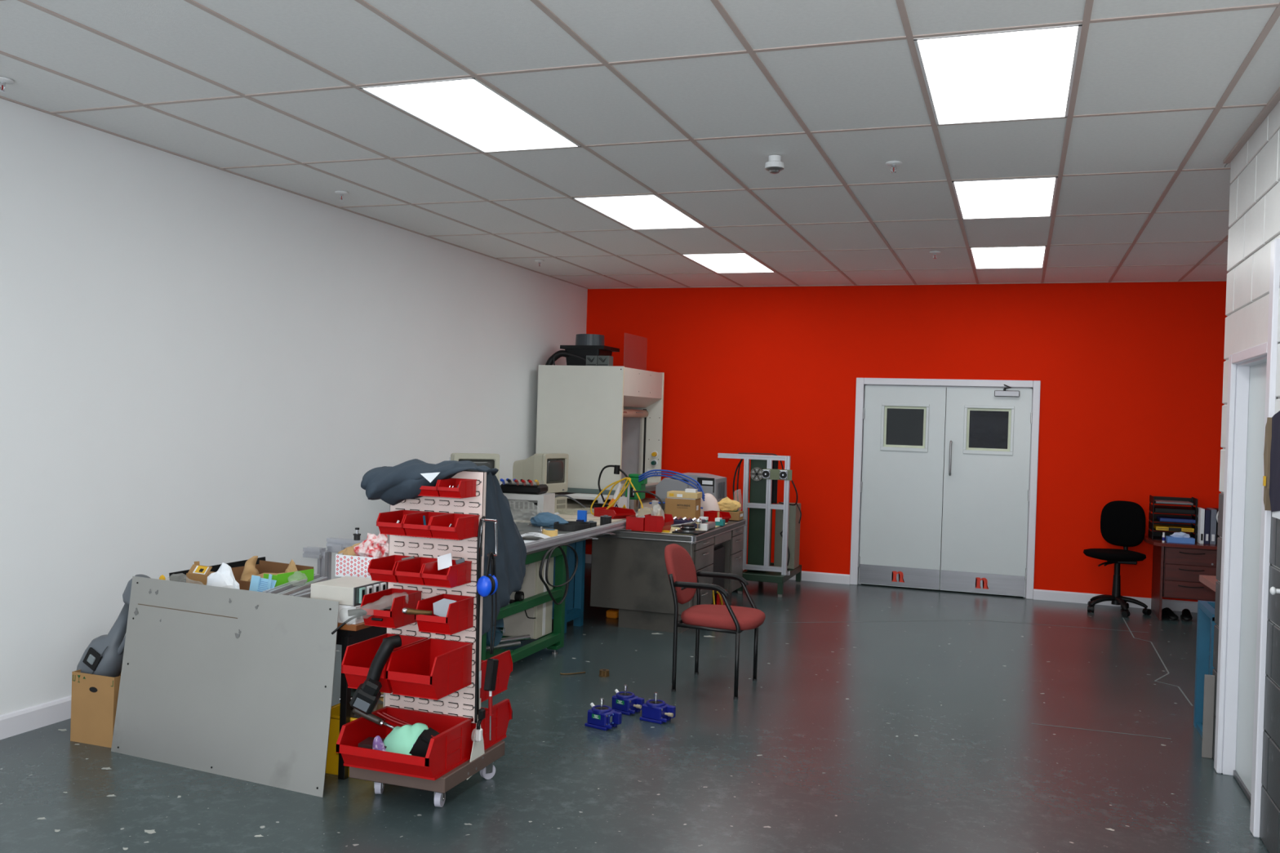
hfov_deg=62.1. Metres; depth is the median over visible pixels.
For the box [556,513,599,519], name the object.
sheet
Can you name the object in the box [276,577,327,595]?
bar
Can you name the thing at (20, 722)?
baseboard
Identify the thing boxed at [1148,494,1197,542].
tray
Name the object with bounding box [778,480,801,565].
cables
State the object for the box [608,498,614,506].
plug
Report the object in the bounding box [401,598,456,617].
trowel
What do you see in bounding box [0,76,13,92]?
sprinkler
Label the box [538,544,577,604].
hanging cables
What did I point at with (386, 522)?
storage bin
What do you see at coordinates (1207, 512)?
ring binder
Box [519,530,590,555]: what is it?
countertop
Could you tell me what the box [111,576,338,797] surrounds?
metal sheet
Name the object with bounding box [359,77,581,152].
ceiling light
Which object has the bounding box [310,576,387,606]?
instrument box
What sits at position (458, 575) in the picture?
storage bin
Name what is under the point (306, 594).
bar
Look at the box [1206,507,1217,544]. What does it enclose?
ring binder
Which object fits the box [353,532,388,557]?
wrapping
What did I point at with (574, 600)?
bench
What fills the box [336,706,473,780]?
storage bin
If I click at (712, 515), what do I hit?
storage bin
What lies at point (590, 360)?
blocks
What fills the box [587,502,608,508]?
dark parts
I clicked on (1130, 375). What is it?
wall
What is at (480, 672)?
price tag
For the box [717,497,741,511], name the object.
bag
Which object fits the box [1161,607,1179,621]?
shoe
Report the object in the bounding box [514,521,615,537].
countertop
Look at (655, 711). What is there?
gearbox
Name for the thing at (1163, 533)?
pen
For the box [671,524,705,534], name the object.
flange
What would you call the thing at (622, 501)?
plate
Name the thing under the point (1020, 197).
ceiling light
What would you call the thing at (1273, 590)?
door handle
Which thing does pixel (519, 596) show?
motor
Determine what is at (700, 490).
hose
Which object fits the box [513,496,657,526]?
countertop
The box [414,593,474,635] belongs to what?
storage bin
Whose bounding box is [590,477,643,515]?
cable
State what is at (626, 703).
gearbox
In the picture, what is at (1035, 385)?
trim
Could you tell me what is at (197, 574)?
carton
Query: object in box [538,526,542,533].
chrome fitting
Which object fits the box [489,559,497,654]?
strap
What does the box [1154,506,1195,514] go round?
files
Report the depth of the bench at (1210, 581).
6.67 m
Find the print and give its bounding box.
[336,555,373,577]
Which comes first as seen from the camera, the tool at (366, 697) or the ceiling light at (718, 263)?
the tool at (366, 697)
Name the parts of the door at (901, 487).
kick plate, vision frame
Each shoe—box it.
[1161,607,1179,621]
[1180,608,1192,622]
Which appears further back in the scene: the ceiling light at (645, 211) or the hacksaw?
the ceiling light at (645, 211)
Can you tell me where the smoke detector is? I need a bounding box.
[764,155,784,173]
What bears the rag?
on the bench at (574, 600)
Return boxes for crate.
[168,556,265,582]
[325,702,357,777]
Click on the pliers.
(384, 714)
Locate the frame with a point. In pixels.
(768, 505)
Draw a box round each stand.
[302,527,364,580]
[564,484,656,503]
[1193,600,1216,737]
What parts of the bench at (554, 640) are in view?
leg, rail, rail, rail, foot plate, leg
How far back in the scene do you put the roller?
6.98 m
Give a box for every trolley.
[349,470,505,807]
[737,562,801,597]
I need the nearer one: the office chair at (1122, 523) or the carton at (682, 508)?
the carton at (682, 508)
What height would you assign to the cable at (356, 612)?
0.128 m
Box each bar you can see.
[262,573,319,594]
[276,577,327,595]
[288,587,311,595]
[295,591,311,598]
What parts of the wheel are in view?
mount plate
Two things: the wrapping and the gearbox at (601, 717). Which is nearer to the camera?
the wrapping
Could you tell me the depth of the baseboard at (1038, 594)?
10.21 m
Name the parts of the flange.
plate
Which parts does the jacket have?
hanging leg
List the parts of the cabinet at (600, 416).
panel, sash rail, panel, frame, panel, knob, knob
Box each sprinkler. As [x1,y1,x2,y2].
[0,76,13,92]
[334,191,348,200]
[534,259,544,266]
[885,160,902,173]
[929,250,940,258]
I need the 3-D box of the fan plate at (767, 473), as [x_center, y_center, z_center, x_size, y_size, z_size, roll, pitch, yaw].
[1.303,0.458,10.121,0.285,0.100,0.046,2,1,20]
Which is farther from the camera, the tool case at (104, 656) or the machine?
the machine
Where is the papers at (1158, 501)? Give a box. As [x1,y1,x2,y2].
[1154,499,1193,505]
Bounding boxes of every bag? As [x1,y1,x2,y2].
[206,562,239,589]
[650,500,664,519]
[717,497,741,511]
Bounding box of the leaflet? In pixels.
[248,573,276,591]
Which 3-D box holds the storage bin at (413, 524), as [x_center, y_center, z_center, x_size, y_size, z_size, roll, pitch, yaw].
[-0.906,0.421,4.551,0.126,0.091,0.205,2,1,20]
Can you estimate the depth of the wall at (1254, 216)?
4.75 m
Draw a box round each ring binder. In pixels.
[1195,506,1204,543]
[1202,507,1210,544]
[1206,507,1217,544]
[1213,507,1219,544]
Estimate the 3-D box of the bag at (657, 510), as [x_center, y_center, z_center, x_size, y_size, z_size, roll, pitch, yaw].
[0.138,0.694,8.463,0.110,0.209,0.164,2,1,20]
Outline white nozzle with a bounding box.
[612,483,621,502]
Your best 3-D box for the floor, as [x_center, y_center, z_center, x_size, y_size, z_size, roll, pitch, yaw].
[0.511,1.709,5.021,7.350,0.151,16.770,2,1,20]
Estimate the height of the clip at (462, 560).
0.029 m
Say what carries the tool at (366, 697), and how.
hanging from the storage bin at (358, 657)
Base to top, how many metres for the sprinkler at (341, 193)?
0.054 m
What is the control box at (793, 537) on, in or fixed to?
on the trolley at (751, 575)
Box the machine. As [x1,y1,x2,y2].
[625,473,647,514]
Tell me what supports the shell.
on the desk at (629, 574)
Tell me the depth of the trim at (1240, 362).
5.18 m
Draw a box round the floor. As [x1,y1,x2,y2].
[0,563,1269,852]
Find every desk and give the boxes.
[590,519,746,633]
[1143,535,1217,620]
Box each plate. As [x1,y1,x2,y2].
[611,496,626,508]
[762,468,792,480]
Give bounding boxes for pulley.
[586,520,596,528]
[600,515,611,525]
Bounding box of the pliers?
[376,711,413,725]
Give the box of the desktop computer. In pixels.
[554,496,567,512]
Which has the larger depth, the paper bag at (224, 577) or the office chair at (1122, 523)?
the office chair at (1122, 523)
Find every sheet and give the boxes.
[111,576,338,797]
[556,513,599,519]
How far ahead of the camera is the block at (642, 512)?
9.20 m
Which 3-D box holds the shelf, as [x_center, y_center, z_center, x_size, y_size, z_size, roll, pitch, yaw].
[-0.482,0.670,10.147,0.420,0.025,0.360,2,1,20]
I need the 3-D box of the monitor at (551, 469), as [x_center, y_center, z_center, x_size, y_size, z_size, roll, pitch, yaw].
[-0.929,0.442,9.709,0.419,0.406,0.370,2,1,32]
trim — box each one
[849,377,1040,599]
[1213,238,1279,837]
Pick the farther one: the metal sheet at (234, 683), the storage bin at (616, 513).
the storage bin at (616, 513)
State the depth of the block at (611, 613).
8.75 m
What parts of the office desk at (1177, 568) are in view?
panel, drawer, drawer, handle, drawer, handle, handle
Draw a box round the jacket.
[360,458,526,635]
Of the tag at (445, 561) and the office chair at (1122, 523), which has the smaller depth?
the tag at (445, 561)
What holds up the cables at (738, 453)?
attached to the frame
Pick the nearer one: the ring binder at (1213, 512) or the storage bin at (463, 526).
the storage bin at (463, 526)
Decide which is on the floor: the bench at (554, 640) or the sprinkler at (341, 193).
the bench at (554, 640)
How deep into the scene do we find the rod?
9.45 m
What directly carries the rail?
on the bench at (554, 640)
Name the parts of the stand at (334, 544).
post, rail, rail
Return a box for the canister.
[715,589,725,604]
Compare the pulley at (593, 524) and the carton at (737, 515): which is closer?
the pulley at (593, 524)
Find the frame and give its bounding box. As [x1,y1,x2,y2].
[717,453,791,575]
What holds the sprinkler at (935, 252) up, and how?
attached to the ceiling
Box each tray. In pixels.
[500,478,547,494]
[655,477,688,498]
[671,516,706,528]
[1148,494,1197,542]
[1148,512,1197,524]
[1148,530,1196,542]
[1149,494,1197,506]
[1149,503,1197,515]
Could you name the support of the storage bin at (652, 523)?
on the mat
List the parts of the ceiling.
edge trim, edge trim, edge trim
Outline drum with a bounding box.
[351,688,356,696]
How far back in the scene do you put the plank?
5.46 m
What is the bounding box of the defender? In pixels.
[476,551,497,596]
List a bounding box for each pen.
[422,515,426,524]
[1162,532,1164,542]
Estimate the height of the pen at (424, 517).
0.049 m
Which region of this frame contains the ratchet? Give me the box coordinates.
[670,518,702,528]
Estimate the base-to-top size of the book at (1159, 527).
0.033 m
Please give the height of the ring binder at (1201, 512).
0.310 m
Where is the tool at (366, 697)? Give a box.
[349,635,401,715]
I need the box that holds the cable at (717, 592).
[712,590,723,604]
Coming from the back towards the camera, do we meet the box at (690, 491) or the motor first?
the box at (690, 491)
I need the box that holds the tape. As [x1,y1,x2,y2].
[542,528,557,537]
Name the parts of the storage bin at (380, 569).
grey strip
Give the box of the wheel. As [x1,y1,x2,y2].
[485,618,514,659]
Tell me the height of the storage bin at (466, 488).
0.074 m
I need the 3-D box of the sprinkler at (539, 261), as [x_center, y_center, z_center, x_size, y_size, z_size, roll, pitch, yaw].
[-0.937,-1.520,9.911,0.090,0.054,0.090,2,1,20]
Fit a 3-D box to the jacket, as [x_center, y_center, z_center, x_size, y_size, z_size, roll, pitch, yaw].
[-0.796,0.535,4.697,0.860,0.781,0.409,1,1,-34]
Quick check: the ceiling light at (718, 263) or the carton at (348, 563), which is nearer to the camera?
the carton at (348, 563)
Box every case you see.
[76,574,150,677]
[408,727,439,757]
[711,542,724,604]
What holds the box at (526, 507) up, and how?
on the bench at (571, 504)
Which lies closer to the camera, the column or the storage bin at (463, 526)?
the storage bin at (463, 526)
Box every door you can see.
[857,385,946,590]
[940,384,1032,596]
[1233,362,1266,802]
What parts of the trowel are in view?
handle, blade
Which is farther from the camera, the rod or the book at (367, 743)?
the rod
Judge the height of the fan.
0.354 m
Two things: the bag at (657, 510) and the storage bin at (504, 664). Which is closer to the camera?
the storage bin at (504, 664)
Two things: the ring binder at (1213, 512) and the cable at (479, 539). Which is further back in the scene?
the ring binder at (1213, 512)
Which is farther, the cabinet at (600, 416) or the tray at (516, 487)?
the cabinet at (600, 416)
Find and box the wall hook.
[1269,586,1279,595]
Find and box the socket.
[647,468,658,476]
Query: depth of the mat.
8.54 m
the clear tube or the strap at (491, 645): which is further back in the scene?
the clear tube
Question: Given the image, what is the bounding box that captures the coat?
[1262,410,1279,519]
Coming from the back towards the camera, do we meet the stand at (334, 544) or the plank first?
the stand at (334, 544)
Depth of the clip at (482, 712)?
4.57 m
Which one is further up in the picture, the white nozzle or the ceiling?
the ceiling
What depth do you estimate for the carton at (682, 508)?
9.14 m
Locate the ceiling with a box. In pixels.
[0,0,1279,288]
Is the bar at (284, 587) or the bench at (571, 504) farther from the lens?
the bench at (571, 504)
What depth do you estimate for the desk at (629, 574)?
8.34 m
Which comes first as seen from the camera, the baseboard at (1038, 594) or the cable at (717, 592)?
the cable at (717, 592)
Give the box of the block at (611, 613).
[605,608,618,618]
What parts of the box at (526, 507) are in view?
panel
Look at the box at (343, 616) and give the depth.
4.74 m
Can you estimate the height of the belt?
0.050 m
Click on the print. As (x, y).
(346, 565)
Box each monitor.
[450,453,499,480]
[512,453,568,495]
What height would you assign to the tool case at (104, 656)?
0.608 m
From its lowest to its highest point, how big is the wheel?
0.274 m
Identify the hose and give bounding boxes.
[638,469,705,501]
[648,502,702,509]
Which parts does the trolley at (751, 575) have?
rail, leg, rail, leg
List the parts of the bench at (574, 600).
blue panel, leg, cross rail, leg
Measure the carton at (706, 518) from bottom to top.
0.065 m
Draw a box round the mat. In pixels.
[634,523,727,534]
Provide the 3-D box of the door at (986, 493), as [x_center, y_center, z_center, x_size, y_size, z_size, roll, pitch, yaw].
[3.429,0.618,10.530,0.817,2.087,0.152,2,1,20]
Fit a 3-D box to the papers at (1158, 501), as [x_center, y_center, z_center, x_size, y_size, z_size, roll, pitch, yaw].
[4.887,0.695,9.755,0.305,0.016,0.280,2,1,20]
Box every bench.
[481,530,590,662]
[513,496,657,622]
[514,521,615,633]
[1199,574,1217,591]
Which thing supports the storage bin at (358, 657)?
attached to the trolley at (461, 703)
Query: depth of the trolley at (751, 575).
10.13 m
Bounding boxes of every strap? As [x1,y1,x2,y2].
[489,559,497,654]
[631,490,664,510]
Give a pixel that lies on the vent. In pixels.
(721, 484)
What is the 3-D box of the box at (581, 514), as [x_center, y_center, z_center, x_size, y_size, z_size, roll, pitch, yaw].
[-0.462,0.729,8.378,0.085,0.130,0.100,2,1,20]
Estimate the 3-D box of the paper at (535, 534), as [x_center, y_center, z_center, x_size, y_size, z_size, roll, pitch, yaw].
[-0.734,0.774,7.362,0.291,0.038,0.400,2,1,0]
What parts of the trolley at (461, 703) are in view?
board, louvre panel, leg plate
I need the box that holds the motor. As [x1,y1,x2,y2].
[509,591,524,604]
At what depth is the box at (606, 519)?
8.47 m
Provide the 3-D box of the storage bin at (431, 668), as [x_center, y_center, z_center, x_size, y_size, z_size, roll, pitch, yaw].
[-0.880,1.021,4.469,0.213,0.178,0.341,2,1,20]
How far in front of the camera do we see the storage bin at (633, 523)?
8.39 m
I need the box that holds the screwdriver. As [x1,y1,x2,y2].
[487,691,493,740]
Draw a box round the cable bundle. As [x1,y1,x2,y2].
[555,494,586,507]
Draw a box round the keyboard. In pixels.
[558,507,594,515]
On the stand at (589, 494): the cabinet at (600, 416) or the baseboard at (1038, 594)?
the cabinet at (600, 416)
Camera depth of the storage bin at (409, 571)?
4.51 m
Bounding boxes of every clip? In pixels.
[455,558,464,564]
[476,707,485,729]
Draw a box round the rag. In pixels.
[529,511,568,527]
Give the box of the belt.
[553,520,590,531]
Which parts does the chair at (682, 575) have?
leg, backrest, leg, rail, cross rail, seat, leg, leg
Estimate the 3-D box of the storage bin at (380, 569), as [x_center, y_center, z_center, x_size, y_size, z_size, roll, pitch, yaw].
[-1.060,0.612,4.605,0.142,0.104,0.205,2,1,20]
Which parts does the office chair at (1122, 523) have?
arm, arm, lever, seat, arm, backrest, arm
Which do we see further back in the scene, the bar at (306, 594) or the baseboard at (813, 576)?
the baseboard at (813, 576)
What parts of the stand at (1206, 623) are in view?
rail, rail, rail, leg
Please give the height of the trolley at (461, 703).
1.405 m
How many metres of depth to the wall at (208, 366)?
6.34 m
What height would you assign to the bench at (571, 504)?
0.780 m
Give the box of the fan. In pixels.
[545,333,619,365]
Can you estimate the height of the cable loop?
0.345 m
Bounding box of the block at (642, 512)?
[637,507,664,516]
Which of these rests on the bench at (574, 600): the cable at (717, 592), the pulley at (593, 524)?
the pulley at (593, 524)
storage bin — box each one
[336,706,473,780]
[341,633,427,693]
[360,588,422,628]
[367,555,419,582]
[376,510,424,536]
[386,638,473,700]
[394,556,437,585]
[402,511,450,537]
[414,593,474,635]
[418,478,450,497]
[421,560,471,587]
[428,513,479,540]
[436,478,476,498]
[470,698,512,755]
[480,650,512,702]
[593,506,635,519]
[626,515,644,531]
[644,514,673,532]
[703,510,731,522]
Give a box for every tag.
[437,552,452,570]
[479,670,481,688]
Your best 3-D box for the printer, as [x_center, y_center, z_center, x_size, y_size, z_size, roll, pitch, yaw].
[0.498,0.583,10.139,0.585,0.259,0.440,2,1,20]
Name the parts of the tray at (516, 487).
driver handle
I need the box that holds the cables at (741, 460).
[733,458,742,511]
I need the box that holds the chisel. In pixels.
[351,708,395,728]
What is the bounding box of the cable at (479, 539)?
[474,515,485,723]
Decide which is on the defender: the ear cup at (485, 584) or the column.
the ear cup at (485, 584)
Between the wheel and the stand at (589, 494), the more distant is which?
the stand at (589, 494)
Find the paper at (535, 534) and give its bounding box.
[520,532,550,542]
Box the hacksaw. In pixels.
[479,518,497,557]
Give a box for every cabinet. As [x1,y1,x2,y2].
[502,556,554,639]
[535,364,664,490]
[658,501,665,509]
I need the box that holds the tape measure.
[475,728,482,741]
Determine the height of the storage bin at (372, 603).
0.130 m
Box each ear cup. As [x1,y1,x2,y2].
[476,575,493,596]
[488,573,497,595]
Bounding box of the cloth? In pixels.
[372,723,428,755]
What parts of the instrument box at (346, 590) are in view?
plate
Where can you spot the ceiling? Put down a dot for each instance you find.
(686, 104)
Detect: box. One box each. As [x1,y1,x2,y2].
[70,670,121,747]
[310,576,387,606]
[337,604,364,624]
[502,493,555,520]
[576,510,586,521]
[684,488,697,493]
[773,502,800,568]
[1165,532,1195,544]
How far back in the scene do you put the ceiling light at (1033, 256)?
8.88 m
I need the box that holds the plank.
[1201,674,1215,758]
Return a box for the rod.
[626,482,630,508]
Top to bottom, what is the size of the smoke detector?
0.091 m
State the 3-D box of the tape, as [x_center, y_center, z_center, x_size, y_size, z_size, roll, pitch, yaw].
[-0.648,0.769,7.659,0.110,0.052,0.110,2,1,20]
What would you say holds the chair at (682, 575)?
on the floor
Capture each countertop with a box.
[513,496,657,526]
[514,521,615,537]
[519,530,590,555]
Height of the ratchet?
0.079 m
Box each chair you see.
[664,543,765,699]
[1083,500,1151,617]
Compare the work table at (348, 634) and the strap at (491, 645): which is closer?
the strap at (491, 645)
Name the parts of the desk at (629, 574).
panel, corner post, drawer, drawer, drawer, drawer, drawer, drawer, drawer, drawer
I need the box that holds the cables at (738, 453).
[737,453,783,469]
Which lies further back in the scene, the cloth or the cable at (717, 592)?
the cable at (717, 592)
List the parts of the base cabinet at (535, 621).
door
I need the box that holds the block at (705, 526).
[698,521,715,531]
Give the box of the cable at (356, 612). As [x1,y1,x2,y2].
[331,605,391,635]
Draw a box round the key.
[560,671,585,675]
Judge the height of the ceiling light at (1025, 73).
0.053 m
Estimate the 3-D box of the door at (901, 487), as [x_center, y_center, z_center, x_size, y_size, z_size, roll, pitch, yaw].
[2.668,0.611,10.848,0.817,2.048,0.062,2,1,20]
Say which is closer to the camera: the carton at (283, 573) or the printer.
the carton at (283, 573)
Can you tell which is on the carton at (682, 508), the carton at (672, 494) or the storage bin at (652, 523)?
the carton at (672, 494)
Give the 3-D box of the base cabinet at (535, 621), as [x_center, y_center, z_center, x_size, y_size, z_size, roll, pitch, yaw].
[-0.827,1.157,7.311,0.402,0.549,0.334,2,1,20]
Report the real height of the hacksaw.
0.184 m
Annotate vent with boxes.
[718,481,724,498]
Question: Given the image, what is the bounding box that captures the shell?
[700,493,719,516]
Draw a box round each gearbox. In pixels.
[584,697,622,730]
[611,684,644,715]
[639,692,675,724]
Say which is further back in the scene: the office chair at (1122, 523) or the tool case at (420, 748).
the office chair at (1122, 523)
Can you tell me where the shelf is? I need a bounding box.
[564,493,613,500]
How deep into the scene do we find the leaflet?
5.09 m
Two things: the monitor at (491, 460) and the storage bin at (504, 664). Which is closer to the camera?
the storage bin at (504, 664)
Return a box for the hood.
[623,395,662,408]
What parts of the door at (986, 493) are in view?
pull handle, kick plate, vision frame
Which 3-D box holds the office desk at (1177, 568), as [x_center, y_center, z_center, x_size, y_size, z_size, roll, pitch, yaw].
[5.171,1.393,9.547,1.165,0.690,0.660,2,1,20]
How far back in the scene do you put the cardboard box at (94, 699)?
5.13 m
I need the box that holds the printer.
[655,472,726,502]
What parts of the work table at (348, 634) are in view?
leg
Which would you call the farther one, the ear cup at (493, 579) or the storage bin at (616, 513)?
the storage bin at (616, 513)
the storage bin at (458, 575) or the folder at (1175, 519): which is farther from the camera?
the folder at (1175, 519)
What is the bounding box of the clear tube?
[485,641,520,650]
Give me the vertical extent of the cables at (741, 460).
1.205 m
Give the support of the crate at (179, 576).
on the work table at (348, 634)
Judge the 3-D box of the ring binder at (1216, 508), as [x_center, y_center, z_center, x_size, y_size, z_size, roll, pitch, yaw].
[5.167,0.893,9.511,0.045,0.310,0.252,2,1,20]
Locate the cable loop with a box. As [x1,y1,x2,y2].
[597,465,628,502]
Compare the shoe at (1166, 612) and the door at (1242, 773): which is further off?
the shoe at (1166, 612)
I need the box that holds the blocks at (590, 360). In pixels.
[586,355,613,365]
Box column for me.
[746,459,777,572]
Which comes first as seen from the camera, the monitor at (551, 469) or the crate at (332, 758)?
the crate at (332, 758)
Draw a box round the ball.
[159,574,165,580]
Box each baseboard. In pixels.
[0,695,71,740]
[585,554,849,584]
[1033,589,1197,613]
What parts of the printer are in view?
grey door, black panel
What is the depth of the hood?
11.12 m
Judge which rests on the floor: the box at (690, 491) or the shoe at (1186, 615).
the shoe at (1186, 615)
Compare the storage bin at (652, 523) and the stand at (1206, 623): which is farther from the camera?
the storage bin at (652, 523)
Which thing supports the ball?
attached to the plastic wrap
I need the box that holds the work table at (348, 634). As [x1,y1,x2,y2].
[336,622,386,779]
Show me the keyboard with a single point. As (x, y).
(574, 511)
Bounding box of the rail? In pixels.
[524,515,644,552]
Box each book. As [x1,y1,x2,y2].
[358,737,386,749]
[1153,524,1194,532]
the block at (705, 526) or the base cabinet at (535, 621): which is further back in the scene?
the block at (705, 526)
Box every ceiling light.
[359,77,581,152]
[572,194,706,229]
[680,253,775,273]
[913,23,1082,124]
[951,176,1057,219]
[969,245,1047,268]
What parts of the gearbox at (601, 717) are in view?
plate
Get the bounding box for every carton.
[186,561,213,585]
[231,555,314,590]
[335,542,378,578]
[664,497,701,519]
[666,490,702,499]
[698,516,708,522]
[715,511,724,525]
[720,509,743,520]
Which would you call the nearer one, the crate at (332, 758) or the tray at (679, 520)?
the crate at (332, 758)
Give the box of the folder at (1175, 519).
[1156,515,1195,523]
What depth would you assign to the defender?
4.52 m
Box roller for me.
[498,634,530,644]
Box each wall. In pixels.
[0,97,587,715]
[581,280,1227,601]
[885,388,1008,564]
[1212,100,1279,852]

